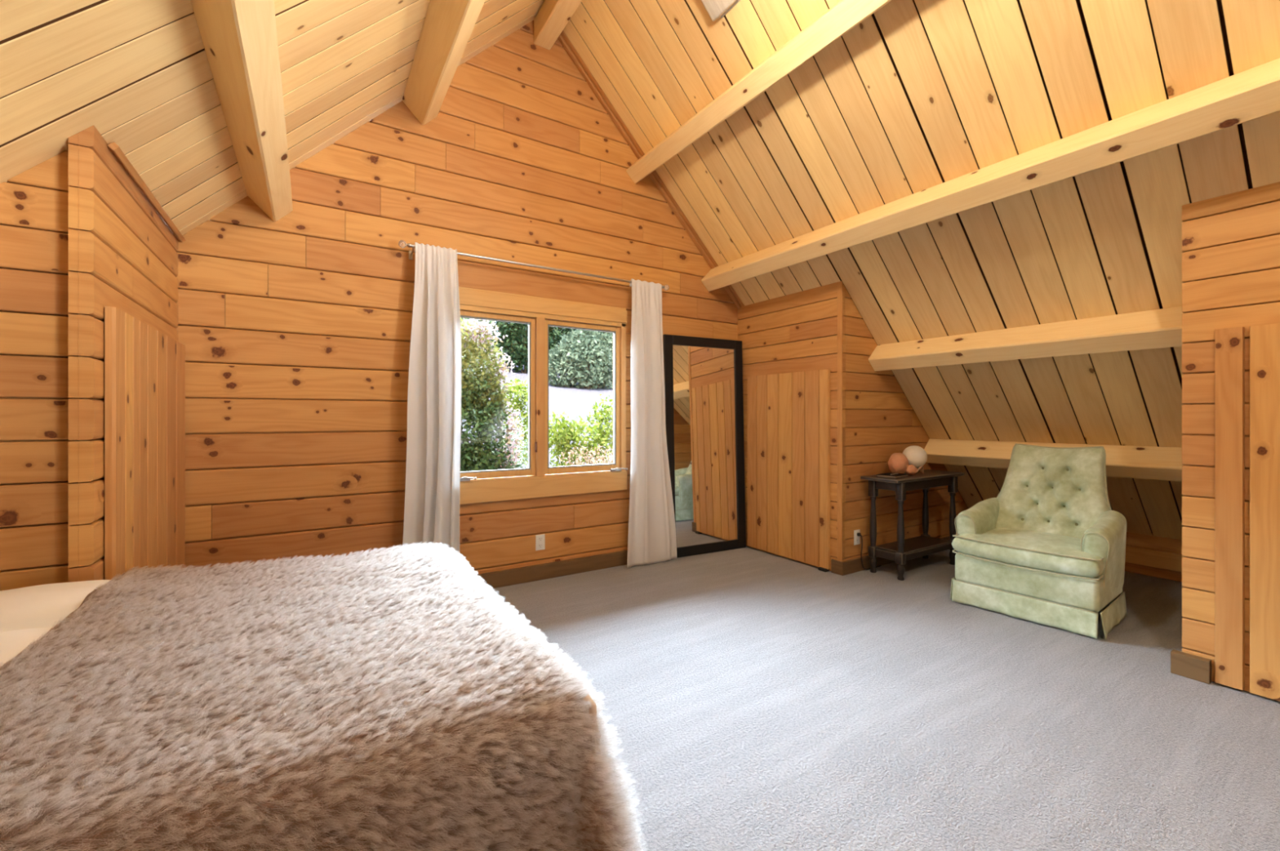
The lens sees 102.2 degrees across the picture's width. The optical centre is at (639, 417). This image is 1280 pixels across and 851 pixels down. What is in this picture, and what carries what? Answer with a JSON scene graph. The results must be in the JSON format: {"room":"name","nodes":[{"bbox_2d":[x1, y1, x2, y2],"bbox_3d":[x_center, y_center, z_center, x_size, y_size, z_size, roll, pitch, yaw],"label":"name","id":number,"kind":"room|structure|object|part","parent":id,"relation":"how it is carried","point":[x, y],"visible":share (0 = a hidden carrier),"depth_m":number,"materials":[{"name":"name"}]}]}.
{"room":"attic bedroom","nodes":[
{"label":"attic bedroom","id":0,"kind":"room"},
{"bbox_2d":[0,151,78,591],"bbox_3d":[-2.805,0.162,1.257,2.015,2.176,0.082,0,0,-32],"label":"wall","id":1,"kind":"structure","parent":0,"point":[34,228],"depth_m":1.71,"materials":[{"name":"brown wood"}]},
{"bbox_2d":[68,125,177,582],"bbox_3d":[-2.223,0.131,2.281,0.062,2.238,1.305,0,0,-32],"label":"wall","id":2,"kind":"structure","parent":0,"point":[123,255],"depth_m":1.76,"materials":[{"name":"brown wood"}]},
{"bbox_2d":[104,306,185,580],"bbox_3d":[-2.203,0.418,2.339,0.030,1.621,1.193,0,0,-32],"label":"door","id":3,"kind":"structure","parent":2,"relation":"in","point":[144,367],"depth_m":2.12,"materials":[{"name":"brown wood"}]},
{"bbox_2d":[107,142,185,242],"bbox_3d":[-2.213,-0.978,2.354,0.029,0.029,1.171,0,0,-32],"label":"trim","id":4,"kind":"structure","parent":2,"relation":"attached to","point":[115,148],"depth_m":2.18,"materials":[{"name":"brown wood"}]},
{"bbox_2d":[0,0,545,235],"bbox_3d":[-0.814,-1.041,0.108,4.256,4.256,6.684,0,0,-32],"label":"ceiling","id":5,"kind":"structure","parent":0,"point":[138,72],"depth_m":2.00,"materials":[{"name":"brown wood"}]},
{"bbox_2d":[190,0,293,222],"bbox_3d":[-0.529,-1.277,0.446,0.221,0.221,6.216,0,0,-32],"label":"ceiling beam","id":6,"kind":"structure","parent":5,"relation":"attached to","point":[239,37],"depth_m":1.91,"materials":[{"name":"brown wood"}]},
{"bbox_2d":[402,0,484,124],"bbox_3d":[0.168,-2.103,0.889,0.221,0.221,6.216,0,0,-32],"label":"ceiling beam","id":7,"kind":"structure","parent":5,"relation":"attached to","point":[448,26],"depth_m":2.90,"materials":[{"name":"brown wood"}]},
{"bbox_2d":[174,20,738,574],"bbox_3d":[-0.804,-0.928,4.014,4.350,4.357,0.102,0,0,-32],"label":"wall","id":8,"kind":"structure","parent":0,"point":[295,331],"depth_m":3.40,"materials":[{"name":"brown wood"}]},
{"bbox_2d":[398,240,669,290],"bbox_3d":[-0.679,-1.105,3.957,2.154,0.091,0.129,0,0,-32],"label":"curtain rod","id":9,"kind":"object","parent":8,"relation":"attached to","point":[402,244],"visible":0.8,"depth_m":3.79,"materials":[{"name":"silver metal"}]},
{"bbox_2d":[402,242,461,555],"bbox_3d":[-1.381,0.048,3.412,0.390,2.396,0.128,0,0,-32],"label":"curtain","id":10,"kind":"object","parent":9,"relation":"hanging from","point":[433,437],"visible":0.81,"depth_m":3.42,"materials":[{"name":"white fabric"}]},
{"bbox_2d":[626,279,676,568],"bbox_3d":[0.104,0.048,4.382,0.537,2.396,0.089,0,0,-32],"label":"curtain","id":11,"kind":"object","parent":9,"relation":"hanging from","point":[651,535],"visible":1,"depth_m":4.36,"materials":[{"name":"white fabric"}]},
{"bbox_2d":[535,533,545,551],"bbox_3d":[-0.767,0.966,3.974,0.075,0.120,0.010,0,0,-32],"label":"wall outlet","id":12,"kind":"object","parent":8,"relation":"attached to","point":[540,539],"visible":1,"depth_m":3.97,"materials":[{"name":"white plastic"}]},
{"bbox_2d":[458,286,627,504],"bbox_3d":[-0.752,-0.152,4.025,1.460,1.540,0.220,0,0,-32],"label":"window","id":13,"kind":"structure","parent":8,"relation":"in","point":[540,480],"depth_m":3.98,"materials":[{"name":"brown wood"}]},
{"bbox_3d":[-1.226,0.437,3.637,0.134,0.034,0.074,0,0,-32],"label":"crank handle","id":14,"kind":"part","parent":13,"relation":"part of","materials":[{"name":"silver metal"}]},
{"bbox_3d":[-1.072,-0.154,3.826,0.603,1.208,0.043,0,0,-32],"label":"sash","id":15,"kind":"part","parent":13,"relation":"part of","materials":[{"name":"brown wood"}]},
{"bbox_3d":[-0.738,-0.848,4.003,1.460,0.105,0.052,0,0,-32],"label":"head casing","id":16,"kind":"part","parent":13,"relation":"part of","materials":[{"name":"brown wood"}]},
{"bbox_3d":[-0.768,0.477,4.050,1.450,0.045,0.160,0,0,-32],"label":"sill","id":17,"kind":"part","parent":13,"relation":"part of","materials":[{"name":"brown wood"}]},
{"bbox_3d":[-0.470,-0.154,4.208,0.683,1.208,0.043,0,0,-32],"label":"sash","id":18,"kind":"part","parent":13,"relation":"part of","materials":[{"name":"brown wood"}]},
{"bbox_3d":[-0.175,0.437,4.305,0.134,0.034,0.074,0,0,-32],"label":"crank handle","id":19,"kind":"part","parent":13,"relation":"part of","materials":[{"name":"silver metal"}]},
{"bbox_2d":[475,550,627,589],"bbox_3d":[-0.816,1.192,3.930,3.998,0.115,0.029,0,0,-32],"label":"baseboard","id":20,"kind":"structure","parent":8,"relation":"attached to","point":[504,578],"depth_m":4.00,"materials":[{"name":"brown wood"}]},
{"bbox_2d":[737,281,845,571],"bbox_3d":[1.299,0.087,4.592,0.052,2.325,1.183,0,0,-32],"label":"wall","id":21,"kind":"structure","parent":0,"point":[795,332],"depth_m":4.43,"materials":[{"name":"brown wood"}]},
{"bbox_2d":[747,369,830,572],"bbox_3d":[1.270,0.433,4.538,0.051,1.634,0.911,0,0,-32],"label":"door","id":22,"kind":"structure","parent":21,"relation":"in","point":[788,414],"depth_m":4.48,"materials":[{"name":"brown wood"}]},
{"bbox_2d":[831,559,843,576],"bbox_3d":[1.570,1.198,4.103,0.017,0.105,0.103,0,0,-32],"label":"baseboard","id":23,"kind":"structure","parent":21,"relation":"attached to","point":[837,567],"depth_m":4.09,"materials":[{"name":"brown wood"}]},
{"bbox_2d":[837,284,842,561],"bbox_3d":[1.586,0.100,4.096,0.012,2.298,0.044,0,0,-32],"label":"trim","id":24,"kind":"structure","parent":21,"relation":"attached to","point":[839,286],"depth_m":4.08,"materials":[{"name":"brown wood"}]},
{"bbox_2d":[490,546,1279,850],"bbox_3d":[0.878,1.300,1.340,8.820,0.100,6.620,0,0,-32],"label":"floor","id":25,"kind":"structure","parent":0,"point":[756,700],"depth_m":2.16,"materials":[{"name":"grey carpet"}]},
{"bbox_2d":[662,334,746,558],"bbox_3d":[0.610,0.258,4.767,0.872,1.985,0.090,0,0,-28],"label":"floor mirror","id":26,"kind":"object","parent":25,"relation":"on","point":[704,376],"visible":0.81,"depth_m":4.76,"materials":[{"name":"black mirror"}]},
{"bbox_2d":[860,469,964,580],"bbox_3d":[2.265,0.863,4.265,0.990,0.775,0.315,0,0,-32],"label":"side table","id":27,"kind":"object","parent":25,"relation":"on","point":[902,550],"visible":0.98,"depth_m":4.14,"materials":[{"name":"black wood"}]},
{"bbox_3d":[1.879,0.875,4.156,0.056,0.750,0.056,0,0,-32],"label":"leg","id":28,"kind":"part","parent":27,"relation":"part of","materials":[{"name":"black wood"}]},
{"bbox_2d":[876,472,908,478],"bbox_3d":[2.007,0.466,4.103,0.215,0.018,0.155,0,0,-39],"label":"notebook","id":29,"kind":"object","parent":27,"relation":"on","point":[888,475],"visible":0.98,"depth_m":4.05,"materials":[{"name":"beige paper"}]},
{"bbox_3d":[2.002,0.875,3.962,0.056,0.750,0.056,0,0,-32],"label":"leg","id":30,"kind":"part","parent":27,"relation":"part of","materials":[{"name":"black wood"}]},
{"bbox_2d":[888,453,917,475],"bbox_3d":[2.146,0.384,4.234,0.221,0.180,0.148,0,0,-3],"label":"rock","id":31,"kind":"object","parent":27,"relation":"on","point":[898,463],"visible":0.94,"depth_m":4.18,"materials":[{"name":"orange stone"}]},
{"bbox_2d":[876,535,951,554],"bbox_3d":[2.265,1.053,4.265,0.712,0.014,0.250,0,0,-32],"label":"shelf","id":32,"kind":"object","parent":27,"relation":"attached to","point":[921,544],"depth_m":4.22,"materials":[{"name":"black wood"}]},
{"bbox_2d":[902,445,927,475],"bbox_3d":[2.286,0.356,4.298,0.188,0.234,0.188,0,0,-32],"label":"globe lamp","id":33,"kind":"object","parent":27,"relation":"on","point":[916,455],"visible":0.74,"depth_m":4.23,"materials":[{"name":"beige glass"}]},
{"bbox_3d":[2.528,0.875,4.569,0.056,0.750,0.056,0,0,-32],"label":"leg","id":34,"kind":"part","parent":27,"relation":"part of","materials":[{"name":"black wood"}]},
{"bbox_3d":[2.652,0.875,4.375,0.056,0.750,0.056,0,0,-32],"label":"leg","id":35,"kind":"part","parent":27,"relation":"part of","materials":[{"name":"black wood"}]},
{"bbox_2d":[950,443,1126,639],"bbox_3d":[2.642,0.724,3.413,0.799,1.053,0.818,0,0,-37],"label":"armchair","id":36,"kind":"object","parent":25,"relation":"on","point":[1050,548],"visible":1,"depth_m":3.31,"materials":[{"name":"green fabric"}]},
{"bbox_3d":[2.346,1.170,3.676,0.575,0.141,0.026,0,0,-37],"label":"skirt panel","id":37,"kind":"part","parent":36,"relation":"part of","materials":[{"name":"green fabric"}]},
{"bbox_3d":[2.417,0.846,3.665,0.514,0.503,0.146,0,0,-35],"label":"arm","id":38,"kind":"part","parent":36,"relation":"part of","materials":[{"name":"green fabric"}]},
{"bbox_3d":[2.332,1.170,3.181,0.026,0.141,0.748,0,0,-37],"label":"skirt panel","id":39,"kind":"part","parent":36,"relation":"part of","materials":[{"name":"green fabric"}]},
{"bbox_2d":[951,527,1104,577],"bbox_3d":[2.561,0.847,3.352,0.584,0.156,0.764,0,0,-37],"label":"seat cushion","id":40,"kind":"object","parent":36,"relation":"on","point":[1042,551],"depth_m":3.21,"materials":[{"name":"green fabric"}]},
{"bbox_3d":[2.577,1.015,3.364,0.570,0.195,0.752,0,0,-37],"label":"seat","id":41,"kind":"part","parent":36,"relation":"part of","materials":[{"name":"green fabric"}]},
{"bbox_3d":[2.805,0.545,3.534,0.390,0.690,0.676,0,0,-37],"label":"backrest","id":42,"kind":"part","parent":36,"relation":"part of","materials":[{"name":"green fabric"}]},
{"bbox_3d":[2.820,0.846,3.125,0.514,0.503,0.146,0,0,-39],"label":"arm","id":43,"kind":"part","parent":36,"relation":"part of","materials":[{"name":"green fabric"}]},
{"bbox_3d":[2.828,1.170,3.551,0.026,0.141,0.740,0,0,-37],"label":"skirt panel","id":44,"kind":"part","parent":36,"relation":"part of","materials":[{"name":"green fabric"}]},
{"bbox_3d":[2.812,1.170,3.052,0.575,0.141,0.026,0,0,-37],"label":"skirt panel","id":45,"kind":"part","parent":36,"relation":"part of","materials":[{"name":"green fabric"}]},
{"bbox_3d":[-1.527,0.955,1.032,2.370,0.590,1.400,0,0,-32],"label":"bed","id":46,"kind":"object","parent":25,"relation":"on","visible":0},
{"bbox_2d":[0,579,111,666],"bbox_3d":[-1.666,0.711,0.942,1.301,0.401,1.507,0,0,-32],"label":"sheet","id":47,"kind":"object","parent":46,"relation":"on","point":[27,613],"visible":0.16,"depth_m":1.42,"materials":[{"name":"white fabric"}]},
{"bbox_2d":[0,542,648,850],"bbox_3d":[-0.866,0.873,1.395,1.292,0.731,1.698,0,0,-32],"label":"fur throw","id":48,"kind":"object","parent":46,"relation":"on","point":[388,700],"visible":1,"depth_m":0.98,"materials":[{"name":"brown fur"}]},
{"bbox_2d":[836,288,968,561],"bbox_3d":[2.463,0.088,4.662,2.084,2.323,0.052,0,0,-32],"label":"wall","id":49,"kind":"structure","parent":0,"point":[880,421],"depth_m":4.33,"materials":[{"name":"brown wood"}]},
{"bbox_2d":[853,529,860,545],"bbox_3d":[1.758,0.975,4.177,0.075,0.120,0.010,0,0,-32],"label":"wall outlet","id":50,"kind":"object","parent":49,"relation":"attached to","point":[856,539],"visible":1,"depth_m":4.17,"materials":[{"name":"white plastic"}]},
{"bbox_2d":[857,533,881,569],"bbox_3d":[1.883,1.092,4.232,0.298,0.313,0.032,0,0,-32],"label":"power cord","id":51,"kind":"object","parent":49,"relation":"attached to","point":[858,534],"visible":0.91,"depth_m":4.16,"materials":[{"name":"black rubber"}]},
{"bbox_2d":[842,535,958,575],"bbox_3d":[2.393,1.198,4.575,1.898,0.105,0.019,0,0,-32],"label":"baseboard","id":52,"kind":"structure","parent":49,"relation":"attached to","point":[853,566],"depth_m":4.17,"materials":[{"name":"brown wood"}]},
{"bbox_2d":[557,0,1279,540],"bbox_3d":[2.732,-1.076,2.391,4.177,4.184,6.636,0,0,-32],"label":"ceiling","id":53,"kind":"structure","parent":0,"point":[918,95],"depth_m":3.19,"materials":[{"name":"brown wood"}]},
{"bbox_2d":[533,0,582,49],"bbox_3d":[0.911,-2.945,1.361,0.138,0.180,6.216,0,0,-32],"label":"ceiling beam","id":54,"kind":"structure","parent":53,"relation":"attached to","point":[553,15],"depth_m":3.76,"materials":[{"name":"brown wood"}]},
{"bbox_2d":[701,0,740,21],"bbox_3d":[0.440,-2.550,3.029,0.290,0.290,0.210,0,0,-32],"label":"ceiling fixture","id":55,"kind":"object","parent":53,"relation":"attached to","point":[716,9],"visible":1,"depth_m":3.07,"materials":[{"name":"white wood"}]},
{"bbox_3d":[0.465,-2.580,3.045,0.230,0.230,0.210,0,0,-32],"label":"mount plate","id":56,"kind":"part","parent":55,"relation":"part of","materials":[{"name":"white wood"}]},
{"bbox_2d":[626,0,891,183],"bbox_3d":[1.644,-2.116,1.828,0.221,0.221,6.216,0,0,-32],"label":"ceiling beam","id":57,"kind":"structure","parent":53,"relation":"attached to","point":[844,15],"depth_m":3.11,"materials":[{"name":"brown wood"}]},
{"bbox_2d":[701,57,1279,291],"bbox_3d":[2.335,-1.297,2.267,0.221,0.221,6.216,0,0,-32],"label":"ceiling beam","id":58,"kind":"structure","parent":53,"relation":"attached to","point":[1254,93],"depth_m":2.58,"materials":[{"name":"brown wood"}]},
{"bbox_2d":[868,306,1182,371],"bbox_3d":[2.484,-0.493,3.531,0.221,0.221,1.877,0,0,-32],"label":"ceiling beam","id":59,"kind":"structure","parent":53,"relation":"attached to","point":[1157,328],"depth_m":3.29,"materials":[{"name":"brown wood"}]},
{"bbox_2d":[924,439,1182,481],"bbox_3d":[3.164,0.312,3.963,0.221,0.221,1.877,0,0,-32],"label":"ceiling beam","id":60,"kind":"structure","parent":53,"relation":"attached to","point":[1153,463],"depth_m":3.69,"materials":[{"name":"brown wood"}]},
{"bbox_2d":[1124,532,1182,582],"bbox_3d":[3.806,1.064,4.371,0.035,0.372,1.881,0,0,-32],"label":"wall","id":61,"kind":"structure","parent":0,"point":[1133,540],"depth_m":4.02,"materials":[{"name":"brown wood"}]},
{"bbox_2d":[1124,545,1183,572],"bbox_3d":[3.770,1.100,4.349,0.030,0.130,1.819,0,0,-32],"label":"baseboard","id":62,"kind":"structure","parent":61,"relation":"attached to","point":[1134,555],"depth_m":4.00,"materials":[{"name":"brown wood"}]},
{"bbox_2d":[1182,217,1197,652],"bbox_3d":[3.518,0.111,3.044,2.040,2.279,0.050,0,0,-32],"label":"wall","id":63,"kind":"structure","parent":0,"point":[1194,218],"depth_m":2.50,"materials":[{"name":"brown wood"}]},
{"bbox_2d":[1182,182,1279,692],"bbox_3d":[3.509,0.110,1.198,0.052,2.281,3.156,0,0,-32],"label":"wall","id":64,"kind":"structure","parent":0,"point":[1235,264],"depth_m":2.44,"materials":[{"name":"brown wood"}]},
{"bbox_2d":[1170,649,1211,684],"bbox_3d":[2.642,1.198,2.475,0.044,0.105,0.128,0,0,-32],"label":"baseboard","id":65,"kind":"structure","parent":64,"relation":"attached to","point":[1198,668],"depth_m":2.46,"materials":[{"name":"brown wood"}]},
{"bbox_2d":[1214,327,1244,690],"bbox_3d":[2.712,0.415,2.375,0.029,1.644,0.088,0,0,-32],"label":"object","id":66,"kind":"structure","parent":64,"relation":"in","point":[1229,343],"depth_m":2.37,"materials":[{"name":"brown wood"}]},
{"bbox_2d":[1249,323,1279,701],"bbox_3d":[2.972,0.415,1.967,0.030,1.644,0.844,0,0,-32],"label":"door","id":67,"kind":"structure","parent":64,"relation":"in","point":[1264,340],"depth_m":2.28,"materials":[{"name":"brown wood"}]},
{"label":"outside","id":68,"kind":"structure","parent":0,"visible":0},
{"bbox_2d":[460,337,613,468],"bbox_3d":[-8.295,-4.418,41.001,80.000,14.414,70.000,0,0,-32],"label":"hillside","id":69,"kind":"structure","parent":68,"point":[573,401],"depth_m":23.59,"materials":[{"name":"green shrubs"},{"name":"leafy foliage"}]},
{"bbox_2d":[460,317,479,367],"bbox_3d":[-11.916,-5.443,29.160,5.765,5.770,3.536,0,0,-32],"label":"tree","id":70,"kind":"object","parent":69,"relation":"on","point":[461,317],"visible":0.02,"depth_m":29.80,"materials":[{"name":"green plant"}]},
{"bbox_2d":[463,318,495,359],"bbox_3d":[-12.568,-6.889,34.697,6.210,6.460,3.865,0,0,-32],"label":"tree","id":71,"kind":"object","parent":69,"relation":"on","point":[489,322],"visible":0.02,"depth_m":35.34,"materials":[{"name":"green plant"}]},
{"bbox_2d":[460,317,524,471],"bbox_3d":[-2.464,0.622,6.333,2.176,3.882,1.506,0,0,-15],"label":"flowering shrub","id":72,"kind":"object","parent":69,"relation":"on","point":[477,388],"visible":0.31,"depth_m":6.38,"materials":[{"name":"green plant"}]},
{"bbox_2d":[492,408,528,468],"bbox_3d":[-1.926,1.161,7.795,1.395,2.581,0.627,0,0,-32],"label":"brush","id":73,"kind":"object","parent":69,"relation":"on","point":[519,463],"visible":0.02,"depth_m":7.81,"materials":[{"name":"green plant"}]},
{"bbox_2d":[500,377,528,468],"bbox_3d":[-2.256,0.768,9.471,0.798,2.989,0.654,0,0,-32],"label":"shrub","id":74,"kind":"object","parent":69,"relation":"on","point":[518,389],"visible":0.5,"depth_m":9.39,"materials":[{"name":"green plant"}]},
{"bbox_2d":[479,321,562,373],"bbox_3d":[-7.159,-5.567,32.164,5.681,5.949,3.421,0,0,-32],"label":"tree","id":75,"kind":"object","parent":69,"relation":"on","point":[520,332],"visible":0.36,"depth_m":31.15,"materials":[{"name":"green plant"}]},
{"bbox_2d":[503,324,576,353],"bbox_3d":[-7.264,-7.061,38.366,6.460,6.652,3.857,0,0,-32],"label":"tree","id":76,"kind":"object","parent":69,"relation":"on","point":[561,330],"visible":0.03,"depth_m":38.41,"materials":[{"name":"green plant"}]},
{"bbox_2d":[548,328,613,389],"bbox_3d":[-2.959,-3.411,28.942,5.322,3.980,3.514,0,0,-32],"label":"shrub","id":77,"kind":"object","parent":69,"relation":"on","point":[565,358],"visible":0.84,"depth_m":28.04,"materials":[{"name":"green plant"}]},
{"bbox_2d":[548,394,613,466],"bbox_3d":[-1.092,0.922,10.096,1.826,2.767,1.239,0,0,-32],"label":"shrub","id":78,"kind":"object","parent":69,"relation":"on","point":[567,434],"visible":0.59,"depth_m":9.84,"materials":[{"name":"green plant"}]},
{"bbox_2d":[558,441,613,466],"bbox_3d":[-0.800,1.418,9.140,1.957,1.975,0.973,0,0,-32],"label":"dry brush","id":79,"kind":"object","parent":69,"relation":"on","point":[599,446],"visible":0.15,"depth_m":9.06,"materials":[{"name":"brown plant"}]}
]}

